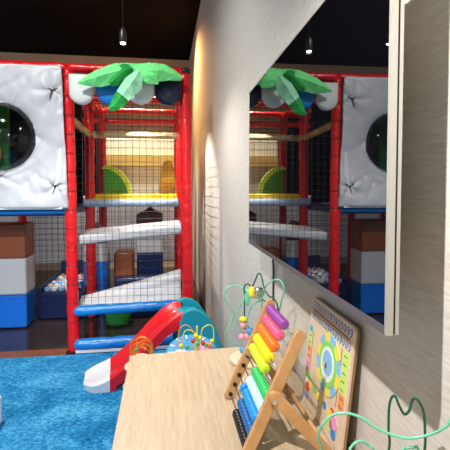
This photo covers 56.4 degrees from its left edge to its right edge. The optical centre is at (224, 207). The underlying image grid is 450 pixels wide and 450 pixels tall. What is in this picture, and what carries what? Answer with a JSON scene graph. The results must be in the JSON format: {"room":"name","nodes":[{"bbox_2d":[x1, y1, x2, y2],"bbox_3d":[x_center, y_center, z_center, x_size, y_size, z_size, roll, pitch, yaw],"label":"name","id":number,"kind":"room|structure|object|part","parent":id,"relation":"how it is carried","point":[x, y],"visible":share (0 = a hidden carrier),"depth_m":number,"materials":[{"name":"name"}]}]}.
{"room":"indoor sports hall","nodes":[
{"label":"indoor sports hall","id":0,"kind":"room"},
{"bbox_2d":[0,52,188,270],"bbox_3d":[-3.138,-0.776,7.592,4.980,3.920,0.100,0,2,-8],"label":"wall","id":1,"kind":"structure","parent":0,"point":[3,55],"depth_m":7.66,"materials":[{"name":"brown paint"}]},
{"bbox_2d":[0,0,200,59],"bbox_3d":[-2.410,-2.574,2.847,5.080,0.080,9.540,0,2,-8],"label":"ceiling","id":2,"kind":"structure","parent":0,"point":[155,29],"depth_m":6.20,"materials":[{"name":"black paint"}]},
{"bbox_2d":[119,0,126,44],"bbox_3d":[-0.700,-1.828,2.854,0.051,1.412,0.051,0,2,-8],"label":"pendant spotlight","id":3,"kind":"object","parent":2,"relation":"hanging from","point":[122,32],"visible":1,"depth_m":2.87,"materials":[{"name":"black metal"}]},
{"bbox_2d":[0,267,204,354],"bbox_3d":[-2.452,1.359,2.959,4.980,0.052,9.440,0,2,-8],"label":"floor","id":4,"kind":"structure","parent":0,"point":[40,334],"depth_m":4.36,"materials":[{"name":"brown wood"}]},
{"bbox_2d":[0,221,35,327],"bbox_3d":[-2.377,0.707,4.524,0.545,1.100,0.330,0,2,-8],"label":"pillar","id":5,"kind":"structure","parent":4,"relation":"on","point":[17,266],"depth_m":4.39,"materials":[{"name":"blue plastic"}]},
{"bbox_2d":[0,348,68,357],"bbox_3d":[-3.205,1.295,3.483,3.640,0.030,0.100,0,2,-8],"label":"trim","id":6,"kind":"structure","parent":4,"relation":"on","point":[46,352],"depth_m":3.68,"materials":[{"name":"brown wood"}]},
{"bbox_2d":[36,260,85,318],"bbox_3d":[-1.936,0.977,5.237,0.540,0.500,1.030,0,2,-8],"label":"pit","id":7,"kind":"object","parent":4,"relation":"on","point":[58,302],"visible":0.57,"depth_m":4.74,"materials":[{"name":"blue plastic"}]},
{"bbox_2d":[0,350,165,449],"bbox_3d":[-2.154,1.416,0.911,4.980,0.008,5.300,0,2,-8],"label":"carpet","id":8,"kind":"structure","parent":4,"relation":"on","point":[46,405],"depth_m":2.84,"materials":[{"name":"blue carpet"}]},
{"bbox_2d":[0,396,4,429],"bbox_3d":[-1.561,1.256,2.333,0.465,0.190,0.475,0,2,-8],"label":"storage box","id":9,"kind":"object","parent":8,"relation":"on","point":[2,423],"visible":1,"depth_m":2.57,"materials":[{"name":"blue plastic"}]},
{"bbox_2d":[123,336,153,388],"bbox_3d":[-0.471,1.021,2.352,0.200,0.658,0.200,0,2,-8],"label":"coil maze","id":10,"kind":"object","parent":8,"relation":"on","point":[150,346],"visible":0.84,"depth_m":2.30,"materials":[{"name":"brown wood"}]},
{"bbox_2d":[83,297,221,392],"bbox_3d":[-0.552,1.031,3.263,1.034,0.560,0.390,-1,3,-15],"label":"slide","id":11,"kind":"object","parent":8,"relation":"on","point":[105,376],"visible":0.67,"depth_m":3.17,"materials":[{"name":"red plastic"}]},
{"bbox_2d":[165,324,216,352],"bbox_3d":[-0.192,1.005,2.444,0.310,0.682,0.287,0,2,-8],"label":"bead maze","id":12,"kind":"object","parent":8,"relation":"on","point":[190,342],"visible":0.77,"depth_m":2.44,"materials":[{"name":"blue"}]},
{"bbox_2d":[165,334,216,352],"bbox_3d":[-0.192,0.851,2.438,0.310,0.151,0.287,0,2,-8],"label":"tray","id":13,"kind":"object","parent":12,"relation":"on","point":[176,345],"depth_m":2.46,"materials":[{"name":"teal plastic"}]},
{"bbox_3d":[-0.191,0.834,2.430,0.276,0.116,0.254,0,2,-8],"label":"plate","id":14,"kind":"part","parent":12,"relation":"part of","materials":[{"name":"blue"}]},
{"bbox_2d":[112,346,348,449],"bbox_3d":[0.028,1.018,1.011,0.615,0.780,1.605,0,2,-8],"label":"table","id":15,"kind":"object","parent":8,"relation":"on","point":[171,400],"visible":0.7,"depth_m":1.30,"materials":[{"name":"brown wood"}]},
{"bbox_2d":[223,273,284,368],"bbox_3d":[0.139,0.415,1.588,0.288,0.375,0.199,2,3,35],"label":"bead maze","id":16,"kind":"object","parent":15,"relation":"on","point":[259,292],"visible":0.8,"depth_m":1.57,"materials":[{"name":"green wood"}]},
{"bbox_2d":[224,299,330,449],"bbox_3d":[0.133,0.460,1.198,0.229,0.316,0.337,0,2,-8],"label":"abacus","id":17,"kind":"object","parent":15,"relation":"on","point":[254,411],"visible":1,"depth_m":1.14,"materials":[{"name":"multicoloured wood"}]},
{"bbox_3d":[0.079,0.453,1.351,0.166,0.316,0.015,0,2,-8],"label":"rail","id":18,"kind":"part","parent":17,"relation":"part of","materials":[{"name":"brown wood"}]},
{"bbox_3d":[0.145,0.525,1.346,0.162,0.173,0.014,0,2,-8],"label":"stand leg","id":19,"kind":"part","parent":17,"relation":"part of","materials":[{"name":"brown wood"}]},
{"bbox_3d":[0.122,0.466,1.054,0.166,0.316,0.015,0,2,-8],"label":"rail","id":20,"kind":"part","parent":17,"relation":"part of","materials":[{"name":"brown wood"}]},
{"bbox_3d":[0.188,0.537,1.050,0.162,0.173,0.014,0,2,-8],"label":"stand leg","id":21,"kind":"part","parent":17,"relation":"part of","materials":[{"name":"brown wood"}]},
{"bbox_2d":[303,297,359,449],"bbox_3d":[0.288,0.449,1.185,0.039,0.339,0.344,0,2,-6],"label":"calendar board","id":22,"kind":"object","parent":15,"relation":"on","point":[333,341],"visible":1,"depth_m":1.13,"materials":[{"name":"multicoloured wood"}]},
{"bbox_2d":[304,388,308,399],"bbox_3d":[0.256,0.583,1.321,0.004,0.037,0.038,0,2,-8],"label":"picture","id":23,"kind":"object","parent":22,"relation":"attached to","point":[306,390],"depth_m":1.32,"materials":[{"name":"blue"}]},
{"bbox_2d":[327,409,331,421],"bbox_3d":[0.280,0.554,1.121,0.004,0.034,0.035,0,2,-8],"label":"picture","id":24,"kind":"object","parent":22,"relation":"on","point":[329,411],"depth_m":1.12,"materials":[{"name":"yellow paint"}]},
{"bbox_2d":[330,428,334,440],"bbox_3d":[0.281,0.589,1.093,0.004,0.031,0.032,0,2,-8],"label":"picture","id":25,"kind":"object","parent":22,"relation":"attached to","point":[332,430],"depth_m":1.09,"materials":[{"name":"blue paint"}]},
{"bbox_2d":[331,416,336,430],"bbox_3d":[0.283,0.558,1.089,0.004,0.037,0.038,0,2,-6],"label":"picture","id":26,"kind":"object","parent":22,"relation":"attached to","point":[333,419],"depth_m":1.09,"materials":[{"name":"pink paint"}]},
{"bbox_2d":[317,394,449,449],"bbox_3d":[0.250,0.472,0.724,0.227,0.334,0.240,0,2,-8],"label":"bead maze","id":27,"kind":"object","parent":15,"relation":"on","point":[447,425],"visible":1,"depth_m":0.70,"materials":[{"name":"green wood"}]},
{"bbox_2d":[0,60,192,353],"bbox_3d":[-1.783,-0.053,4.746,2.755,2.600,2.818,0,2,-8],"label":"play structure","id":28,"kind":"object","parent":4,"relation":"on","point":[52,177],"visible":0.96,"depth_m":3.78,"materials":[{"name":"red plastic"}]},
{"bbox_3d":[-2.689,-0.039,5.575,0.118,2.500,0.117,0,2,-8],"label":"post","id":29,"kind":"part","parent":28,"relation":"part of","materials":[{"name":"red plastic"}]},
{"bbox_3d":[-1.851,-0.595,3.537,1.006,1.221,0.091,0,2,-8],"label":"window panel","id":30,"kind":"part","parent":28,"relation":"part of","materials":[{"name":"grey plastic"}]},
{"bbox_3d":[-1.362,0.041,3.708,0.127,2.501,0.110,0,2,-8],"label":"post","id":31,"kind":"part","parent":28,"relation":"part of","materials":[{"name":"red plastic"}]},
{"bbox_2d":[75,103,83,203],"bbox_3d":[-2.014,-0.619,4.505,0.935,1.150,0.040,0,2,-8],"label":"net","id":32,"kind":"object","parent":28,"relation":"hanging from","point":[78,115],"depth_m":4.55,"materials":[{"name":"black fabric"}]},
{"bbox_3d":[-1.445,-0.812,4.185,0.077,0.093,1.041,0,2,-8],"label":"hand rail","id":33,"kind":"part","parent":28,"relation":"part of","materials":[{"name":"beige fabric"}]},
{"bbox_3d":[-1.520,-0.003,4.734,0.119,2.500,0.117,0,2,-8],"label":"post","id":34,"kind":"part","parent":28,"relation":"part of","materials":[{"name":"red plastic"}]},
{"bbox_2d":[82,113,98,195],"bbox_3d":[-2.572,-0.792,5.992,1.560,1.230,0.035,0,2,-8],"label":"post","id":35,"kind":"object","parent":28,"relation":"hanging from","point":[95,115],"depth_m":6.08,"materials":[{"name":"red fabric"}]},
{"bbox_3d":[-1.665,-0.045,5.723,0.117,2.500,0.119,0,2,-8],"label":"post","id":36,"kind":"part","parent":28,"relation":"part of","materials":[{"name":"red plastic"}]},
{"bbox_2d":[103,169,127,193],"bbox_3d":[-1.443,-0.356,5.611,0.340,0.389,0.100,0,2,-8],"label":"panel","id":37,"kind":"object","parent":28,"relation":"attached to","point":[105,179],"depth_m":5.55,"materials":[{"name":"green plastic"}]},
{"bbox_3d":[-1.016,-0.826,4.772,1.020,0.082,0.082,0,2,-8],"label":"hand rail","id":38,"kind":"part","parent":28,"relation":"part of","materials":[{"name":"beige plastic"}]},
{"bbox_3d":[-1.006,-0.141,4.804,0.940,0.045,0.045,0,2,-8],"label":"deck rail","id":39,"kind":"part","parent":28,"relation":"part of","materials":[{"name":"yellow plastic"}]},
{"bbox_3d":[-0.655,-0.051,5.870,0.118,2.500,0.116,0,2,-8],"label":"post","id":40,"kind":"part","parent":28,"relation":"part of","materials":[{"name":"red plastic"}]},
{"bbox_3d":[-0.511,-0.009,4.881,0.116,2.500,0.117,0,2,-8],"label":"post","id":41,"kind":"part","parent":28,"relation":"part of","materials":[{"name":"red plastic"}]},
{"bbox_3d":[-0.352,0.035,3.854,0.127,2.501,0.110,0,2,-8],"label":"post","id":42,"kind":"part","parent":28,"relation":"part of","materials":[{"name":"red plastic"}]},
{"bbox_2d":[83,222,110,291],"bbox_3d":[-1.542,0.704,5.066,0.275,1.060,0.300,0,2,-8],"label":"pillar","id":43,"kind":"structure","parent":4,"relation":"on","point":[102,261],"depth_m":4.93,"materials":[{"name":"blue plastic"}]},
{"bbox_2d":[106,313,130,326],"bbox_3d":[-1.159,1.121,4.552,0.316,0.271,0.316,0,2,-8],"label":"tub","id":44,"kind":"object","parent":4,"relation":"on","point":[120,318],"visible":0.23,"depth_m":4.44,"materials":[{"name":"green plastic"}]},
{"bbox_2d":[114,248,134,279],"bbox_3d":[-1.234,0.870,5.168,0.230,0.720,0.300,0,2,-8],"label":"foam block","id":45,"kind":"object","parent":4,"relation":"on","point":[123,250],"visible":0.38,"depth_m":5.02,"materials":[{"name":"brown plastic"}]},
{"bbox_2d":[114,274,159,316],"bbox_3d":[-0.921,1.013,4.855,0.680,0.460,0.180,0,2,-8],"label":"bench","id":46,"kind":"object","parent":4,"relation":"on","point":[123,280],"visible":0.28,"depth_m":4.76,"materials":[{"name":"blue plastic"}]},
{"bbox_2d":[137,206,162,274],"bbox_3d":[-0.977,0.595,5.497,0.327,1.240,0.300,0,2,-8],"label":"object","id":47,"kind":"structure","parent":4,"relation":"on","point":[145,265],"depth_m":5.34,"materials":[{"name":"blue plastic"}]},
{"bbox_2d":[189,0,449,449],"bbox_3d":[0.054,-0.591,3.290,0.100,3.920,9.540,0,2,-8],"label":"wall","id":48,"kind":"structure","parent":0,"point":[235,42],"depth_m":1.04,"materials":[{"name":"paint"}]},
{"bbox_2d":[272,259,273,300],"bbox_3d":[0.195,0.522,1.814,0.014,0.902,0.112,1,3,23],"label":"power cable","id":49,"kind":"object","parent":48,"relation":"attached to","point":[272,259],"visible":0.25,"depth_m":1.85,"materials":[{"name":"black plastic"}]},
{"bbox_2d":[249,0,404,335],"bbox_3d":[0.239,-0.150,1.261,0.116,0.659,1.200,0,2,-7],"label":"mirror","id":50,"kind":"object","parent":48,"relation":"attached to","point":[325,117],"visible":1,"depth_m":0.87,"materials":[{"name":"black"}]},
{"bbox_3d":[0.200,-0.149,1.256,0.006,0.657,1.198,0,2,-7],"label":"frame","id":51,"kind":"part","parent":50,"relation":"part of","materials":[{"name":"beige metal"}]}
]}

